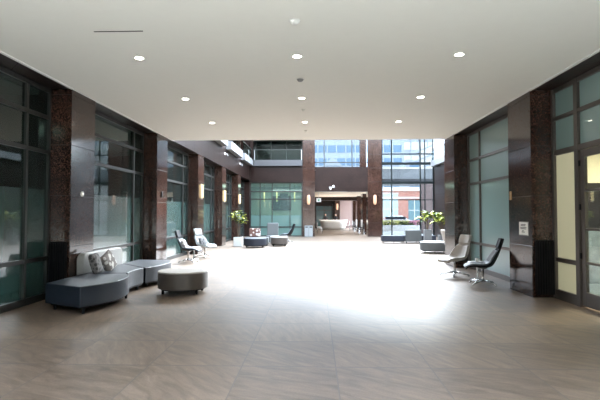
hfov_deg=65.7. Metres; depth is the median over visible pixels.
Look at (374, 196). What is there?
wall sconce
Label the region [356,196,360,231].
pillar
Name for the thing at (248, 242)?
round ottoman
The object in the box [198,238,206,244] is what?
cushion
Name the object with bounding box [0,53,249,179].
wall
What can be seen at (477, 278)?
side table
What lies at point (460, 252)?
lounge chair
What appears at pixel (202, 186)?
wall sconce
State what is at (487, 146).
window
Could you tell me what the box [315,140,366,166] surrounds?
window
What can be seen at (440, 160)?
balcony
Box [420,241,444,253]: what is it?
ottoman
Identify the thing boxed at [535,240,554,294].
vent grille
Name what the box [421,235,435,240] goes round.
bench
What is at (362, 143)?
pillar
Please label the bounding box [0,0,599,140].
ceiling
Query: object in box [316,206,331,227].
window
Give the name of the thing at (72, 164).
pillar
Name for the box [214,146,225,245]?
pillar
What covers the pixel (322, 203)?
wall
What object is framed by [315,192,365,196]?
ceiling
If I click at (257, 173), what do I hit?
wall
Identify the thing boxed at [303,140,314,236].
pillar
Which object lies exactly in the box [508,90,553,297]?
pillar
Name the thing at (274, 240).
ottoman
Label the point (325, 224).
reception desk
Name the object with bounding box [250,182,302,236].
window
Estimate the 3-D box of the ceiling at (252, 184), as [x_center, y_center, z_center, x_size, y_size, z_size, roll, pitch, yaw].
[-3.629,-1.214,36.439,9.200,0.080,5.500,0,-2,2]
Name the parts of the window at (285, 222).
pane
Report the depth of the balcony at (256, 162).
32.92 m
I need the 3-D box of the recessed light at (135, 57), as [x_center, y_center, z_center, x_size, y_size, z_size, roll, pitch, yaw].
[-2.473,-2.181,7.152,0.164,0.009,0.164,0,-2,2]
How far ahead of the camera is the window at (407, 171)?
32.97 m
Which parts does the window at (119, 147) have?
pane, pane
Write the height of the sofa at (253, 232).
0.860 m
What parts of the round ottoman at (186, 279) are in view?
seat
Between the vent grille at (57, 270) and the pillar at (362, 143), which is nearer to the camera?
the vent grille at (57, 270)
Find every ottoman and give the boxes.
[158,267,207,294]
[244,238,266,247]
[271,237,287,245]
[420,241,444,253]
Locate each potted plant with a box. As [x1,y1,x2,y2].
[229,210,248,246]
[415,210,436,240]
[431,212,444,240]
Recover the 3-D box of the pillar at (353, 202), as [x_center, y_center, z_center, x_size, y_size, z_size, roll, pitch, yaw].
[5.695,1.402,46.569,0.920,3.200,1.500,0,-2,2]
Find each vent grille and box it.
[48,241,66,282]
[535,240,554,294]
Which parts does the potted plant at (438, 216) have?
stem, planter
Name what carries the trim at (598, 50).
attached to the wall at (592, 62)
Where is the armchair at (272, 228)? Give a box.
[266,223,278,241]
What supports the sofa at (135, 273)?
on the floor at (333, 314)
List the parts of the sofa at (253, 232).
backrest, seat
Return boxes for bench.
[45,273,128,313]
[123,260,170,286]
[381,235,403,242]
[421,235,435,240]
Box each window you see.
[0,65,51,313]
[93,110,143,262]
[167,145,187,259]
[203,162,214,248]
[226,172,231,241]
[241,179,243,236]
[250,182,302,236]
[255,141,302,165]
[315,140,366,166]
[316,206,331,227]
[382,139,433,234]
[467,113,509,281]
[550,65,599,306]
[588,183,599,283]
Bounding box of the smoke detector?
[289,18,300,24]
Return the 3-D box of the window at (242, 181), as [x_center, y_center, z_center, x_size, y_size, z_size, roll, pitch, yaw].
[-4.098,0.542,31.131,0.100,3.990,4.030,0,-2,2]
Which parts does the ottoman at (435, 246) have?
seat, seat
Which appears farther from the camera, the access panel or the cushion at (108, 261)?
the cushion at (108, 261)
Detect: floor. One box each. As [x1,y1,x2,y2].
[0,228,599,399]
[590,284,599,294]
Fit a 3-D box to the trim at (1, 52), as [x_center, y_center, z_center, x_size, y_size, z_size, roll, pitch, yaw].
[-4.382,-2.146,8.214,0.055,0.015,14.000,0,-2,2]
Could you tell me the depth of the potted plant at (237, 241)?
22.89 m
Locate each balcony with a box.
[214,140,227,145]
[226,141,242,157]
[241,141,252,165]
[254,149,301,165]
[431,144,443,166]
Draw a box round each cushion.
[88,253,102,273]
[100,249,116,270]
[181,240,187,247]
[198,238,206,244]
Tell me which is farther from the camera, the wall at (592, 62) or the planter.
the planter
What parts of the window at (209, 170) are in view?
pane, pane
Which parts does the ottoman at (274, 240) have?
seat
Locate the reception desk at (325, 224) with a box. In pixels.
[320,220,346,228]
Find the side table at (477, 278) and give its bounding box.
[468,261,478,279]
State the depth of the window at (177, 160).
17.11 m
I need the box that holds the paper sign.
[519,221,528,235]
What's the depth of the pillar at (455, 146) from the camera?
13.95 m
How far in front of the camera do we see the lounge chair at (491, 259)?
10.44 m
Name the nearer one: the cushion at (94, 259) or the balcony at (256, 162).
the cushion at (94, 259)
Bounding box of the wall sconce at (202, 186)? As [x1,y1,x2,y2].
[201,184,203,198]
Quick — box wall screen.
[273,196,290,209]
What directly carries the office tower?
on the ground
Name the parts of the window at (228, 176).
pane, pane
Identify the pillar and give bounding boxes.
[49,89,94,277]
[143,133,167,259]
[188,154,203,253]
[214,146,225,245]
[228,140,240,239]
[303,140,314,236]
[334,201,339,219]
[352,201,355,229]
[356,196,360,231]
[359,140,365,166]
[361,194,365,233]
[366,140,381,236]
[444,134,468,267]
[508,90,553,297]
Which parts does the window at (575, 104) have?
pane, pane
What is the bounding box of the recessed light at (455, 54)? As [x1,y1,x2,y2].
[454,53,464,56]
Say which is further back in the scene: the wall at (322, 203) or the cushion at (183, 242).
the wall at (322, 203)
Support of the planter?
on the floor at (333, 314)
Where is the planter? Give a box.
[440,230,444,243]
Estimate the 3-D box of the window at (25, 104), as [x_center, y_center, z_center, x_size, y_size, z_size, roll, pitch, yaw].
[-4.879,-0.186,6.930,0.100,3.990,3.880,0,-2,2]
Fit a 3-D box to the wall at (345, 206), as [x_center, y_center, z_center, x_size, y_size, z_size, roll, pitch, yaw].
[5.230,1.589,52.785,1.550,3.200,0.700,0,-2,2]
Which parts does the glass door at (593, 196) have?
panel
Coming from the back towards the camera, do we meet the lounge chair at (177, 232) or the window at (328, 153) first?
the window at (328, 153)
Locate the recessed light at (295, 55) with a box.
[292,54,301,57]
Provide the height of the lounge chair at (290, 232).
1.056 m
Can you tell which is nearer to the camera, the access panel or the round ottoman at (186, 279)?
the access panel
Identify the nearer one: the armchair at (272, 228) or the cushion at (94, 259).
the cushion at (94, 259)
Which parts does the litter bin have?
door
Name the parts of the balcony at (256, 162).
rail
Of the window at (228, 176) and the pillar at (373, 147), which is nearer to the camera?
the window at (228, 176)
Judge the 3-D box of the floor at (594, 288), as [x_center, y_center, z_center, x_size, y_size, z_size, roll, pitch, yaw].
[7.241,1.815,7.319,3.800,0.012,7.200,0,-2,2]
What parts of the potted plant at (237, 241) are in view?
stem, planter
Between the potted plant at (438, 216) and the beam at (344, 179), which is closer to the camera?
the potted plant at (438, 216)
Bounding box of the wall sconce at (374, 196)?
[373,195,376,204]
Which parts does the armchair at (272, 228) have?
backrest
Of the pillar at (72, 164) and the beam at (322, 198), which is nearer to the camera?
the pillar at (72, 164)
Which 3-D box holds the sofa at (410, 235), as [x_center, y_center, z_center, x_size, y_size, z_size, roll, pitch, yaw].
[6.185,2.011,25.755,0.860,0.730,1.020,0,-2,2]
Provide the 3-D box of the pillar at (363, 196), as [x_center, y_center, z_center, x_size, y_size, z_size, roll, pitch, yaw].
[5.192,-1.030,37.250,0.520,7.500,1.500,0,-2,2]
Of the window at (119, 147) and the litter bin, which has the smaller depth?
the window at (119, 147)
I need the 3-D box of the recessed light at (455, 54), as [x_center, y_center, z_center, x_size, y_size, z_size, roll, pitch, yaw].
[2.395,-2.186,6.995,0.164,0.009,0.164,0,-2,2]
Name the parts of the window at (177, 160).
pane, pane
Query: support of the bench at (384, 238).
on the floor at (333, 314)
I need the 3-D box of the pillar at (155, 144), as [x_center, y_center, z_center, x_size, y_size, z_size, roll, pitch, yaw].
[-4.521,0.026,14.164,0.650,4.000,0.950,0,-2,2]
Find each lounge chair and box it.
[174,230,201,262]
[193,228,216,257]
[280,224,294,242]
[437,234,471,276]
[463,238,503,286]
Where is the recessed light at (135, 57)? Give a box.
[134,56,144,59]
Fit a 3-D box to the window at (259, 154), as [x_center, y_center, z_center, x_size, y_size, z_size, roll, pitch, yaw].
[-1.558,-3.364,34.485,3.570,2.000,0.100,0,-2,2]
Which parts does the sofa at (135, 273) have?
backrest, seat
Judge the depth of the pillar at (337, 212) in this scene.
51.48 m
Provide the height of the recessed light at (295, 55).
0.009 m
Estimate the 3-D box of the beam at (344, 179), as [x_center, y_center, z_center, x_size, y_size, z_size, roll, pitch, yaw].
[2.942,-1.465,33.432,3.730,1.740,0.800,0,-2,2]
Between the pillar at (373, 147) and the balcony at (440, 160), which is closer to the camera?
the balcony at (440, 160)
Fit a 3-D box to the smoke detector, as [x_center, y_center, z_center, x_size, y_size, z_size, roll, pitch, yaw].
[-0.066,-2.204,5.784,0.150,0.045,0.150,0,-2,2]
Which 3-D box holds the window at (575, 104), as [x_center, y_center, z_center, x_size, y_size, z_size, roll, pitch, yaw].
[4.848,-0.184,7.006,0.120,3.990,3.900,0,-2,2]
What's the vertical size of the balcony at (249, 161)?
1.190 m
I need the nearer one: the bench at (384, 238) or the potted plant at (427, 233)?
the potted plant at (427, 233)
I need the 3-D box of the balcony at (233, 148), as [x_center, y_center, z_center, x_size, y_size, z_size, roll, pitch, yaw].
[-3.842,-3.204,26.326,0.630,1.190,3.800,0,-2,2]
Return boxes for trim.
[0,51,173,140]
[444,49,599,139]
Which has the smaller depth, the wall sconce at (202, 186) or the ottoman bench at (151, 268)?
the ottoman bench at (151, 268)
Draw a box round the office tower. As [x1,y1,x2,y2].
[434,139,443,147]
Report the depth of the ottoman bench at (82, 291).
7.68 m
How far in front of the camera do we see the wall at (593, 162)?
11.01 m
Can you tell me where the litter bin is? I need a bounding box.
[305,226,312,236]
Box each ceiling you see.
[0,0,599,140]
[251,183,301,186]
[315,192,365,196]
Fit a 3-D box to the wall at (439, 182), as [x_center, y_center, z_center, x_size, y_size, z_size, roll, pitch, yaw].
[9.730,-1.426,24.078,1.100,7.500,18.350,0,-2,2]
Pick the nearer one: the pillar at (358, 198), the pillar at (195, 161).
the pillar at (195, 161)
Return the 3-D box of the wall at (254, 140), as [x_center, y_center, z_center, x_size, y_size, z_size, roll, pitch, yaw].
[-3.616,-3.488,35.356,9.500,2.700,3.200,0,-2,2]
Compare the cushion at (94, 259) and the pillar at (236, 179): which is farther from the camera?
the pillar at (236, 179)
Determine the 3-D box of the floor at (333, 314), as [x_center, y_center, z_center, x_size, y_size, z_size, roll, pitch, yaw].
[0.635,2.292,19.630,19.000,0.200,67.400,0,-2,2]
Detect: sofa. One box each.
[76,247,142,289]
[245,228,268,245]
[403,230,421,242]
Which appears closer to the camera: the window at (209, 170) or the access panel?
the access panel
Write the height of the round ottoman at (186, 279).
0.450 m
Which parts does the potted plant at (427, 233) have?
stem, planter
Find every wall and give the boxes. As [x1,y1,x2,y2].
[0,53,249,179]
[241,140,302,236]
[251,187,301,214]
[254,140,302,148]
[315,201,334,227]
[340,201,351,227]
[434,164,444,236]
[456,52,599,133]
[587,154,599,182]
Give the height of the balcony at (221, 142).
1.190 m
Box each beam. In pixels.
[315,167,367,191]
[315,197,355,200]
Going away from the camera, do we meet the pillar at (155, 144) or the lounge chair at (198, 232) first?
the pillar at (155, 144)
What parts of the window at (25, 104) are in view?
pane, pane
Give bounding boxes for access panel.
[70,10,142,31]

